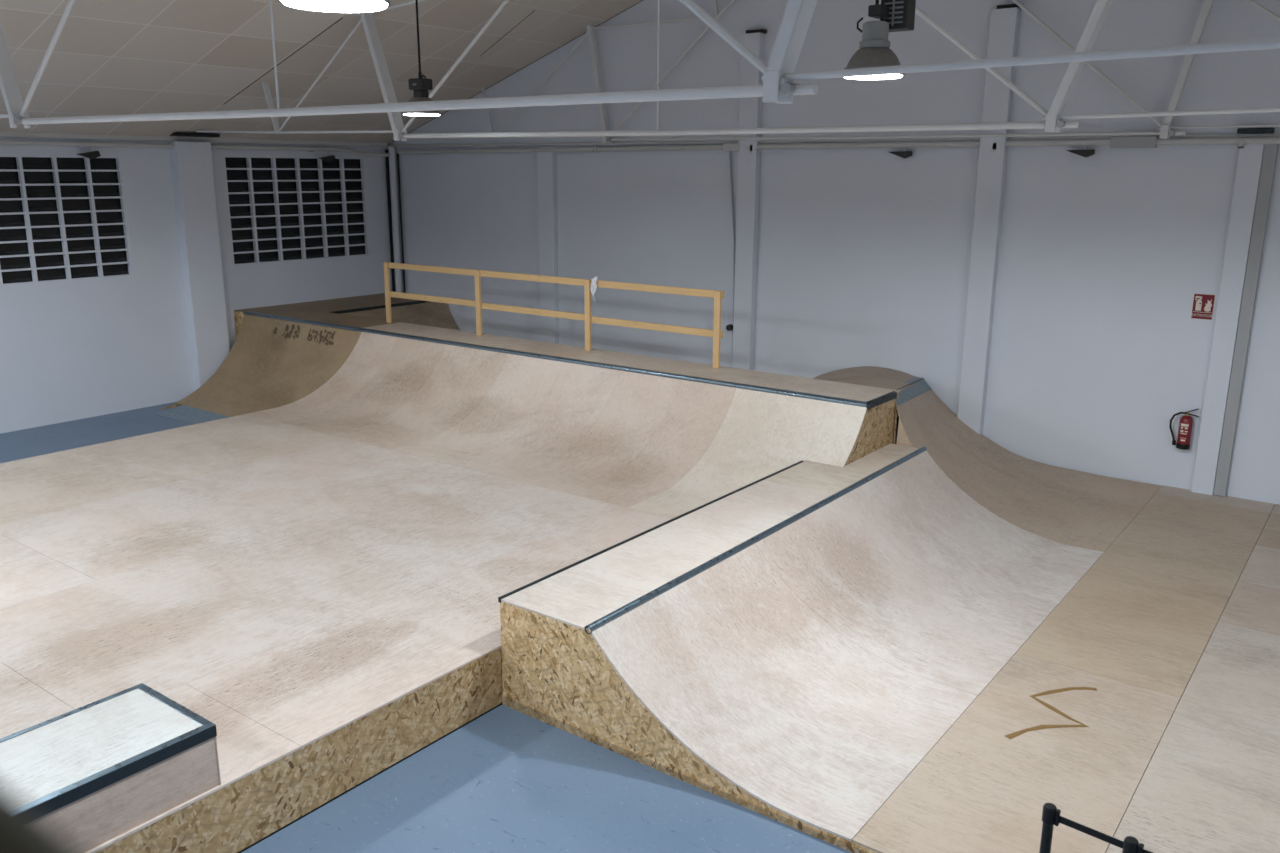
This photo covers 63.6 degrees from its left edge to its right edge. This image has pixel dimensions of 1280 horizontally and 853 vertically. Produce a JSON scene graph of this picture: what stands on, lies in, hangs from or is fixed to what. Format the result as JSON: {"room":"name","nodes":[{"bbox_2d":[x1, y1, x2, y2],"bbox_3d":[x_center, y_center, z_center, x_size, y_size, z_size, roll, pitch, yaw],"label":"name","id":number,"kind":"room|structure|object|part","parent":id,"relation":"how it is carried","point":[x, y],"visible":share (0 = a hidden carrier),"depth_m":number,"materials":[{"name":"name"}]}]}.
{"room":"indoor skatepark","nodes":[
{"label":"indoor skatepark","id":0,"kind":"room"},
{"bbox_2d":[0,137,395,433],"bbox_3d":[-11.304,-2.185,16.349,0.250,4.990,18.700,11,17,35],"label":"wall","id":1,"kind":"structure","parent":0,"point":[70,350],"depth_m":18.92,"materials":[{"name":"white paint"}]},
{"bbox_2d":[0,156,132,284],"bbox_3d":[-10.298,-3.465,17.330,0.138,2.080,3.320,11,17,35],"label":"window","id":2,"kind":"structure","parent":1,"relation":"in","point":[62,218],"depth_m":17.78,"materials":[{"name":"black glass"}]},
{"bbox_2d":[0,132,387,146],"bbox_3d":[-11.186,-4.466,15.622,0.100,0.090,18.580,11,17,35],"label":"trim","id":3,"kind":"structure","parent":1,"relation":"attached to","point":[2,134],"depth_m":19.02,"materials":[{"name":"grey paint"}]},
{"bbox_2d":[169,133,219,136],"bbox_3d":[-8.271,-5.393,19.109,0.400,0.055,0.850,11,17,35],"label":"trim","id":4,"kind":"structure","parent":1,"relation":"attached to","point":[172,134],"depth_m":18.99,"materials":[{"name":"black plastic"}]},
{"bbox_2d":[0,140,389,156],"bbox_3d":[-11.078,-4.297,15.659,0.280,0.175,18.304,11,17,35],"label":"pipe","id":5,"kind":"object","parent":1,"relation":"attached to","point":[2,142],"visible":0.91,"depth_m":18.71,"materials":[{"name":"white metal"}]},
{"bbox_2d":[77,146,100,158],"bbox_3d":[-9.460,-4.702,17.700,0.080,0.219,0.385,11,17,35],"label":"light","id":6,"kind":"object","parent":5,"relation":"attached to","point":[92,154],"visible":1,"depth_m":17.73,"materials":[{"name":"grey paint"}]},
{"bbox_2d":[319,151,335,161],"bbox_3d":[-6.522,-5.625,21.512,0.080,0.219,0.385,11,17,35],"label":"light","id":7,"kind":"object","parent":5,"relation":"attached to","point":[328,158],"visible":1,"depth_m":21.53,"materials":[{"name":"grey paint"}]},
{"bbox_2d":[169,141,229,390],"bbox_3d":[-8.374,-2.942,19.763,0.250,4.840,0.690,11,17,35],"label":"column","id":8,"kind":"structure","parent":1,"relation":"attached to","point":[191,162],"depth_m":19.58,"materials":[{"name":"white paint"}]},
{"bbox_2d":[224,156,368,264],"bbox_3d":[-7.083,-4.524,21.490,0.138,2.080,3.335,11,17,35],"label":"window","id":9,"kind":"structure","parent":1,"relation":"in","point":[281,209],"depth_m":21.43,"materials":[{"name":"black glass"}]},
{"bbox_2d":[0,0,643,144],"bbox_3d":[-2.439,-4.634,8.914,22.240,3.867,18.700,11,17,35],"label":"ceiling","id":10,"kind":"structure","parent":0,"point":[108,57],"depth_m":16.72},
{"bbox_2d":[223,18,342,104],"bbox_3d":[-5.896,-5.925,16.871,3.402,1.168,0.020,11,17,35],"label":"trim","id":11,"kind":"structure","parent":10,"relation":"attached to","point":[341,18],"depth_m":16.74,"materials":[{"name":"black plastic"}]},
{"bbox_2d":[279,0,389,11],"bbox_3d":[-1.323,-2.892,4.235,0.470,2.189,0.470,11,17,35],"label":"lamp","id":12,"kind":"object","parent":10,"relation":"hanging from","point":[315,5],"visible":1,"depth_m":4.48,"materials":[{"name":"glass"}]},
{"bbox_2d":[403,0,440,115],"bbox_3d":[-2.850,-5.316,13.218,0.490,2.565,0.490,11,17,35],"label":"lamp","id":13,"kind":"object","parent":10,"relation":"hanging from","point":[420,85],"visible":0.79,"depth_m":13.36,"materials":[{"name":"metal"}]},
{"bbox_3d":[-2.861,-5.576,13.163,0.058,2.033,0.028,11,17,35],"label":"cord","id":14,"kind":"part","parent":13,"relation":"part of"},
{"bbox_2d":[480,10,534,55],"bbox_3d":[-2.352,-6.910,18.180,0.016,0.609,1.812,-11,18,-38],"label":"trim","id":15,"kind":"structure","parent":10,"relation":"attached to","point":[534,10],"depth_m":18.09,"materials":[{"name":"black plastic"}]},
{"bbox_2d":[0,0,1279,128],"bbox_3d":[-2.973,-4.418,8.233,21.741,3.801,0.180,11,17,35],"label":"roof truss","id":16,"kind":"object","parent":10,"relation":"attached to","point":[778,79],"visible":1,"depth_m":6.12,"materials":[{"name":"white metal"}]},
{"bbox_3d":[-5.047,-4.844,9.728,4.547,3.571,0.052,11,17,35],"label":"rod","id":17,"kind":"part","parent":16,"relation":"part of","materials":[{"name":"white metal"}]},
{"bbox_3d":[-3.052,-2.665,8.723,9.550,0.096,0.068,11,17,35],"label":"tie rod","id":18,"kind":"part","parent":16,"relation":"part of","materials":[{"name":"white metal"}]},
{"bbox_3d":[-1.034,-4.093,6.818,4.548,3.620,0.052,11,17,35],"label":"rod","id":19,"kind":"part","parent":16,"relation":"part of","materials":[{"name":"white metal"}]},
{"bbox_2d":[195,0,1279,140],"bbox_3d":[0.288,-5.455,12.462,21.741,3.804,0.181,11,17,35],"label":"roof truss","id":20,"kind":"object","parent":10,"relation":"attached to","point":[1054,117],"visible":0.98,"depth_m":11.80,"materials":[{"name":"white metal"}]},
{"bbox_3d":[-5.147,-5.636,16.609,2.503,1.736,0.040,11,17,35],"label":"rod","id":21,"kind":"part","parent":20,"relation":"part of","materials":[{"name":"white metal"}]},
{"bbox_3d":[-2.813,-6.139,14.686,3.303,0.272,0.040,11,17,35],"label":"rod","id":22,"kind":"part","parent":20,"relation":"part of","materials":[{"name":"white metal"}]},
{"bbox_3d":[-1.778,-5.877,13.952,4.547,3.579,0.052,11,17,35],"label":"rod","id":23,"kind":"part","parent":20,"relation":"part of","materials":[{"name":"white metal"}]},
{"bbox_3d":[0.217,-3.696,12.948,9.550,0.093,0.068,11,17,35],"label":"tie rod","id":24,"kind":"part","parent":20,"relation":"part of","materials":[{"name":"white metal"}]},
{"bbox_3d":[2.235,-5.125,11.042,4.547,3.616,0.052,11,17,35],"label":"rod","id":25,"kind":"part","parent":20,"relation":"part of","materials":[{"name":"white metal"}]},
{"bbox_2d":[399,0,1279,143],"bbox_3d":[3.046,-6.363,16.031,21.740,3.761,0.180,11,17,35],"label":"roof truss","id":26,"kind":"object","parent":10,"relation":"attached to","point":[1166,131],"visible":0.91,"depth_m":15.17,"materials":[{"name":"white metal"}]},
{"bbox_3d":[-1.917,-6.537,19.814,2.574,1.927,0.040,11,17,35],"label":"rod","id":27,"kind":"part","parent":26,"relation":"part of","materials":[{"name":"white metal"}]},
{"bbox_3d":[0.205,-7.055,18.051,2.700,0.052,0.040,11,17,35],"label":"rod","id":28,"kind":"part","parent":26,"relation":"part of","materials":[{"name":"white metal"}]},
{"bbox_3d":[1.225,-6.776,17.333,4.443,3.611,0.052,11,17,35],"label":"rod","id":29,"kind":"part","parent":26,"relation":"part of","materials":[{"name":"white metal"}]},
{"bbox_3d":[3.179,-4.586,16.363,9.340,0.069,0.044,11,17,35],"label":"tie rod","id":30,"kind":"part","parent":26,"relation":"part of","materials":[{"name":"white metal"}]},
{"bbox_3d":[5.155,-5.955,14.504,4.442,3.474,0.052,11,17,35],"label":"rod","id":31,"kind":"part","parent":26,"relation":"part of","materials":[{"name":"white metal"}]},
{"bbox_3d":[8.287,-4.548,12.434,2.573,1.779,0.040,11,17,35],"label":"rod","id":32,"kind":"part","parent":26,"relation":"part of","materials":[{"name":"white metal"}]},
{"bbox_2d":[844,0,915,79],"bbox_3d":[1.797,-3.663,7.666,0.464,2.051,0.492,11,17,35],"label":"lamp","id":33,"kind":"object","parent":10,"relation":"hanging from","point":[894,15],"visible":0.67,"depth_m":7.76,"materials":[{"name":"metal"}]},
{"bbox_3d":[1.680,-3.065,7.884,0.052,0.113,0.016,11,17,35],"label":"handle","id":34,"kind":"part","parent":33,"relation":"part of","materials":[{"name":"black plastic"}]},
{"bbox_2d":[0,402,1263,852],"bbox_3d":[-2.479,1.938,10.553,21.840,0.100,18.700,11,17,35],"label":"floor","id":35,"kind":"structure","parent":0,"point":[508,780],"depth_m":7.38,"materials":[{"name":"blue paint"}]},
{"bbox_2d":[155,405,228,424],"bbox_3d":[-7.377,-0.070,18.115,3.340,0.074,0.591,11,17,35],"label":"plate","id":36,"kind":"object","parent":35,"relation":"on","point":[190,415],"visible":0.36,"depth_m":18.65,"materials":[{"name":"grey metal"}]},
{"bbox_2d":[0,414,670,852],"bbox_3d":[-5.216,1.539,10.766,9.092,0.540,9.300,11,17,35],"label":"platform","id":37,"kind":"object","parent":35,"relation":"on","point":[328,603],"visible":0.89,"depth_m":9.70,"materials":[{"name":"beige wood"}]},
{"bbox_2d":[0,683,220,852],"bbox_3d":[-3.815,2.272,5.856,0.899,0.431,2.567,11,17,35],"label":"ledge","id":38,"kind":"object","parent":37,"relation":"on","point":[95,772],"visible":1,"depth_m":6.26,"materials":[{"name":"brown wood"}]},
{"bbox_3d":[-2.774,2.602,6.602,0.018,0.522,5.350,11,17,35],"label":"panel","id":39,"kind":"part","parent":37,"relation":"part of","materials":[{"name":"brown wood"}]},
{"bbox_2d":[279,293,459,329],"bbox_3d":[-2.656,-1.286,19.897,9.736,1.630,3.137,11,17,35],"label":"ramp","id":40,"kind":"object","parent":35,"relation":"on","point":[427,313],"visible":0.17,"depth_m":21.88,"materials":[{"name":"brown wood"}]},
{"bbox_2d":[159,305,899,518],"bbox_3d":[-3.062,-0.377,16.228,13.615,1.639,3.395,11,17,35],"label":"ramp","id":41,"kind":"object","parent":35,"relation":"on","point":[669,438],"visible":0.97,"depth_m":14.88,"materials":[{"name":"brown wood"}]},
{"bbox_3d":[-8.086,-1.360,20.114,0.018,1.605,2.900,11,17,35],"label":"panel","id":42,"kind":"part","parent":41,"relation":"part of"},
{"bbox_3d":[-7.932,-1.489,20.631,0.375,1.607,0.018,11,17,35],"label":"panel","id":43,"kind":"part","parent":41,"relation":"part of","materials":[{"name":"brown wood"}]},
{"bbox_2d":[383,262,723,367],"bbox_3d":[-1.738,-1.916,16.820,7.257,1.104,0.090,11,17,35],"label":"railing","id":44,"kind":"object","parent":41,"relation":"on","point":[716,333],"visible":1,"depth_m":16.29,"materials":[{"name":"beige wood"}]},
{"bbox_3d":[-4.616,-2.446,18.880,0.100,1.100,0.045,11,17,35],"label":"post","id":45,"kind":"part","parent":44,"relation":"part of","materials":[{"name":"brown wood"}]},
{"bbox_3d":[-3.669,-2.768,18.130,2.384,0.100,0.044,11,17,35],"label":"rail","id":46,"kind":"part","parent":44,"relation":"part of","materials":[{"name":"brown wood"}]},
{"bbox_3d":[-3.672,-2.259,18.257,2.384,0.100,0.044,11,17,35],"label":"rail","id":47,"kind":"part","parent":44,"relation":"part of","materials":[{"name":"brown wood"}]},
{"bbox_3d":[-2.743,-2.095,17.522,0.100,1.100,0.045,11,17,35],"label":"post","id":48,"kind":"part","parent":44,"relation":"part of","materials":[{"name":"brown wood"}]},
{"bbox_3d":[-1.751,-1.880,16.869,2.404,0.100,0.044,11,17,35],"label":"rail","id":49,"kind":"part","parent":44,"relation":"part of","materials":[{"name":"brown wood"}]},
{"bbox_3d":[-1.748,-2.410,16.737,2.404,0.102,0.044,11,17,35],"label":"rail","id":50,"kind":"part","parent":44,"relation":"part of","materials":[{"name":"brown wood"}]},
{"bbox_3d":[-0.814,-1.735,16.123,0.100,1.100,0.045,11,17,35],"label":"post","id":51,"kind":"part","parent":44,"relation":"part of","materials":[{"name":"brown wood"}]},
{"bbox_2d":[590,276,599,301],"bbox_3d":[-0.672,-2.129,15.957,0.175,0.387,0.118,-10,17,-36],"label":"rag","id":52,"kind":"object","parent":44,"relation":"attached to","point":[593,287],"visible":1,"depth_m":15.90,"materials":[{"name":"white fabric"}]},
{"bbox_3d":[0.201,-2.046,15.323,2.454,0.104,0.044,11,17,35],"label":"rail","id":53,"kind":"part","parent":44,"relation":"part of","materials":[{"name":"brown wood"}]},
{"bbox_3d":[0.198,-1.496,15.460,2.454,0.100,0.044,11,17,35],"label":"rail","id":54,"kind":"part","parent":44,"relation":"part of","materials":[{"name":"brown wood"}]},
{"bbox_3d":[1.099,-1.377,14.736,0.100,1.100,0.045,11,17,35],"label":"post","id":55,"kind":"part","parent":44,"relation":"part of","materials":[{"name":"brown wood"}]},
{"bbox_3d":[2.846,0.057,12.830,0.018,0.698,1.500,11,17,35],"label":"panel","id":56,"kind":"part","parent":41,"relation":"part of","materials":[{"name":"brown wood"}]},
{"bbox_3d":[-1.397,-0.560,17.068,11.880,1.607,0.018,11,17,35],"label":"panel","id":57,"kind":"part","parent":41,"relation":"part of","materials":[{"name":"brown wood"}]},
{"bbox_2d":[498,444,1103,852],"bbox_3d":[2.305,1.503,10.167,3.664,0.989,6.720,11,17,35],"label":"ramp","id":58,"kind":"object","parent":35,"relation":"on","point":[789,646],"visible":0.99,"depth_m":8.93,"materials":[{"name":"brown wood"}]},
{"bbox_3d":[0.410,0.933,10.540,0.028,0.042,5.235,11,17,35],"label":"edge trim","id":59,"kind":"part","parent":58,"relation":"part of","materials":[{"name":"metal"}]},
{"bbox_3d":[0.309,2.139,7.567,3.650,0.928,0.018,11,17,35],"label":"panel","id":60,"kind":"part","parent":58,"relation":"part of","materials":[{"name":"brown wood"}]},
{"bbox_2d":[812,366,1161,551],"bbox_3d":[3.828,-0.047,15.083,6.504,1.634,3.260,11,17,35],"label":"ramp","id":61,"kind":"object","parent":35,"relation":"on","point":[1071,507],"visible":0.66,"depth_m":14.18,"materials":[{"name":"brown wood"}]},
{"bbox_3d":[4.380,0.711,12.757,2.694,1.295,0.013,11,17,35],"label":"panel","id":62,"kind":"part","parent":61,"relation":"part of","materials":[{"name":"brown wood"}]},
{"bbox_3d":[3.922,-0.528,14.909,0.260,0.591,3.404,6,15,21],"label":"steel plate","id":63,"kind":"part","parent":61,"relation":"part of","materials":[{"name":"grey metal"}]},
{"bbox_2d":[852,485,1279,852],"bbox_3d":[6.554,2.229,9.218,5.342,0.090,10.035,11,17,35],"label":"floor","id":64,"kind":"structure","parent":35,"relation":"on","point":[1075,721],"depth_m":8.43,"materials":[{"name":"beige wood"}]},
{"bbox_2d":[1039,803,1123,852],"bbox_3d":[2.333,2.592,5.711,0.556,1.033,0.330,11,17,35],"label":"barrier post","id":65,"kind":"object","parent":35,"relation":"on","point":[1051,816],"visible":1,"depth_m":5.63,"materials":[{"name":"black plastic"}]},
{"bbox_2d":[1122,836,1152,852],"bbox_3d":[2.749,2.683,5.355,0.813,1.033,0.330,11,17,35],"label":"barrier post","id":66,"kind":"object","parent":35,"relation":"on","point":[1131,844],"visible":1,"depth_m":5.35,"materials":[{"name":"black plastic"}]},
{"bbox_2d":[389,0,1279,504],"bbox_3d":[3.212,-4.143,16.832,22.240,8.728,0.200,11,17,35],"label":"wall","id":67,"kind":"structure","parent":0,"point":[864,254],"depth_m":16.07,"materials":[{"name":"white paint"}]},
{"bbox_2d":[385,147,405,292],"bbox_3d":[-5.488,-4.588,23.148,0.357,3.230,0.146,11,17,35],"label":"downpipe","id":68,"kind":"object","parent":67,"relation":"attached to","point":[390,161],"visible":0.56,"depth_m":23.09,"materials":[{"name":"white metal"}]},
{"bbox_2d":[393,0,642,141],"bbox_3d":[-2.683,-6.924,20.529,7.002,2.400,0.018,11,17,35],"label":"trim","id":69,"kind":"structure","parent":67,"relation":"attached to","point":[642,0],"depth_m":20.03,"materials":[{"name":"black plastic"}]},
{"bbox_2d":[537,147,558,343],"bbox_3d":[-1.842,-3.132,20.770,0.400,4.800,0.120,11,17,35],"label":"column","id":70,"kind":"structure","parent":67,"relation":"attached to","point":[546,161],"depth_m":20.56,"materials":[{"name":"white paint"}]},
{"bbox_2d":[726,151,734,330],"bbox_3d":[1.601,-2.499,18.274,0.232,4.622,0.086,11,17,35],"label":"cable","id":71,"kind":"object","parent":67,"relation":"attached to","point":[729,327],"visible":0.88,"depth_m":18.03,"materials":[{"name":"grey paint"}]},
{"bbox_2d":[732,32,764,369],"bbox_3d":[1.849,-3.300,17.858,0.360,6.580,0.160,11,17,35],"label":"column","id":72,"kind":"structure","parent":67,"relation":"attached to","point":[750,108],"depth_m":17.70,"materials":[{"name":"white paint"}]},
{"bbox_2d":[746,29,766,33],"bbox_3d":[1.920,-6.509,17.024,0.320,0.050,0.150,11,17,35],"label":"trim","id":73,"kind":"structure","parent":67,"relation":"attached to","point":[756,30],"depth_m":16.94,"materials":[{"name":"black plastic"}]},
{"bbox_2d":[387,133,1279,146],"bbox_3d":[3.134,-4.594,16.608,21.840,0.050,0.070,11,17,35],"label":"trim","id":74,"kind":"structure","parent":67,"relation":"attached to","point":[1202,135],"depth_m":16.58,"materials":[{"name":"grey paint"}]},
{"bbox_2d":[397,136,1279,153],"bbox_3d":[3.199,-4.486,16.520,21.200,0.185,0.170,11,17,35],"label":"beam","id":75,"kind":"structure","parent":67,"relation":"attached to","point":[1120,141],"depth_m":15.81,"materials":[{"name":"grey paint"}]},
{"bbox_2d":[889,147,912,157],"bbox_3d":[4.010,-4.238,15.923,0.377,0.199,0.080,11,17,35],"label":"light","id":76,"kind":"object","parent":75,"relation":"attached to","point":[904,154],"visible":1,"depth_m":15.87,"materials":[{"name":"grey paint"}]},
{"bbox_2d":[1066,146,1094,156],"bbox_3d":[6.131,-3.851,14.383,0.377,0.199,0.080,11,17,35],"label":"light","id":77,"kind":"object","parent":75,"relation":"attached to","point":[1086,152],"visible":1,"depth_m":14.32,"materials":[{"name":"grey paint"}]},
{"bbox_2d":[957,7,1019,433],"bbox_3d":[5.167,-2.704,15.445,0.370,6.630,0.160,11,17,35],"label":"column","id":78,"kind":"structure","parent":67,"relation":"attached to","point":[1004,23],"depth_m":15.30,"materials":[{"name":"white paint"}]},
{"bbox_2d":[997,4,1023,8],"bbox_3d":[5.237,-5.937,14.606,0.330,0.050,0.150,11,17,35],"label":"trim","id":79,"kind":"structure","parent":67,"relation":"attached to","point":[1006,5],"depth_m":14.55,"materials":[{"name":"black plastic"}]},
{"bbox_2d":[1169,408,1198,449],"bbox_3d":[7.520,0.012,14.279,0.351,0.592,0.187,11,17,35],"label":"fire extinguisher","id":80,"kind":"object","parent":67,"relation":"attached to","point":[1186,421],"visible":1,"depth_m":14.22,"materials":[{"name":"red paint"}]},
{"bbox_2d":[1191,293,1215,319],"bbox_3d":[7.598,-1.616,13.933,0.259,0.342,0.010,11,17,35],"label":"sign","id":81,"kind":"object","parent":67,"relation":"attached to","point":[1203,304],"visible":1,"depth_m":13.93,"materials":[{"name":"red plastic"}]},
{"bbox_2d":[1191,144,1264,494],"bbox_3d":[7.821,-1.328,13.775,0.270,4.800,0.100,11,17,35],"label":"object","id":82,"kind":"structure","parent":67,"relation":"attached to","point":[1250,157],"depth_m":13.70,"materials":[{"name":"white paint"}]},
{"bbox_2d":[1213,144,1278,496],"bbox_3d":[7.994,-1.341,13.644,0.145,4.710,0.089,11,17,35],"label":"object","id":83,"kind":"object","parent":67,"relation":"attached to","point":[1270,150],"visible":1,"depth_m":13.58,"materials":[{"name":"grey paint"}]},
{"bbox_2d":[1237,128,1274,133],"bbox_3d":[7.836,-3.764,13.141,0.400,0.065,0.140,11,17,35],"label":"trim","id":84,"kind":"structure","parent":67,"relation":"attached to","point":[1239,130],"depth_m":13.09,"materials":[{"name":"metal"}]},
{"bbox_3d":[6.356,1.119,3.541,0.200,4.990,18.700,11,17,35],"label":"wall","id":85,"kind":"structure","parent":0,"visible":0},
{"bbox_3d":[-1.289,1.688,-0.394,7.300,0.200,3.000,11,17,35],"label":"trim","id":86,"kind":"structure","parent":85,"relation":"attached to","visible":0},
{"bbox_2d":[0,786,83,852],"bbox_3d":[-0.364,0.700,0.540,7.000,1.276,0.076,11,17,35],"label":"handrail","id":87,"kind":"object","parent":86,"relation":"on","point":[22,830],"visible":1,"depth_m":0.28,"materials":[{"name":"grey metal"}]}
]}

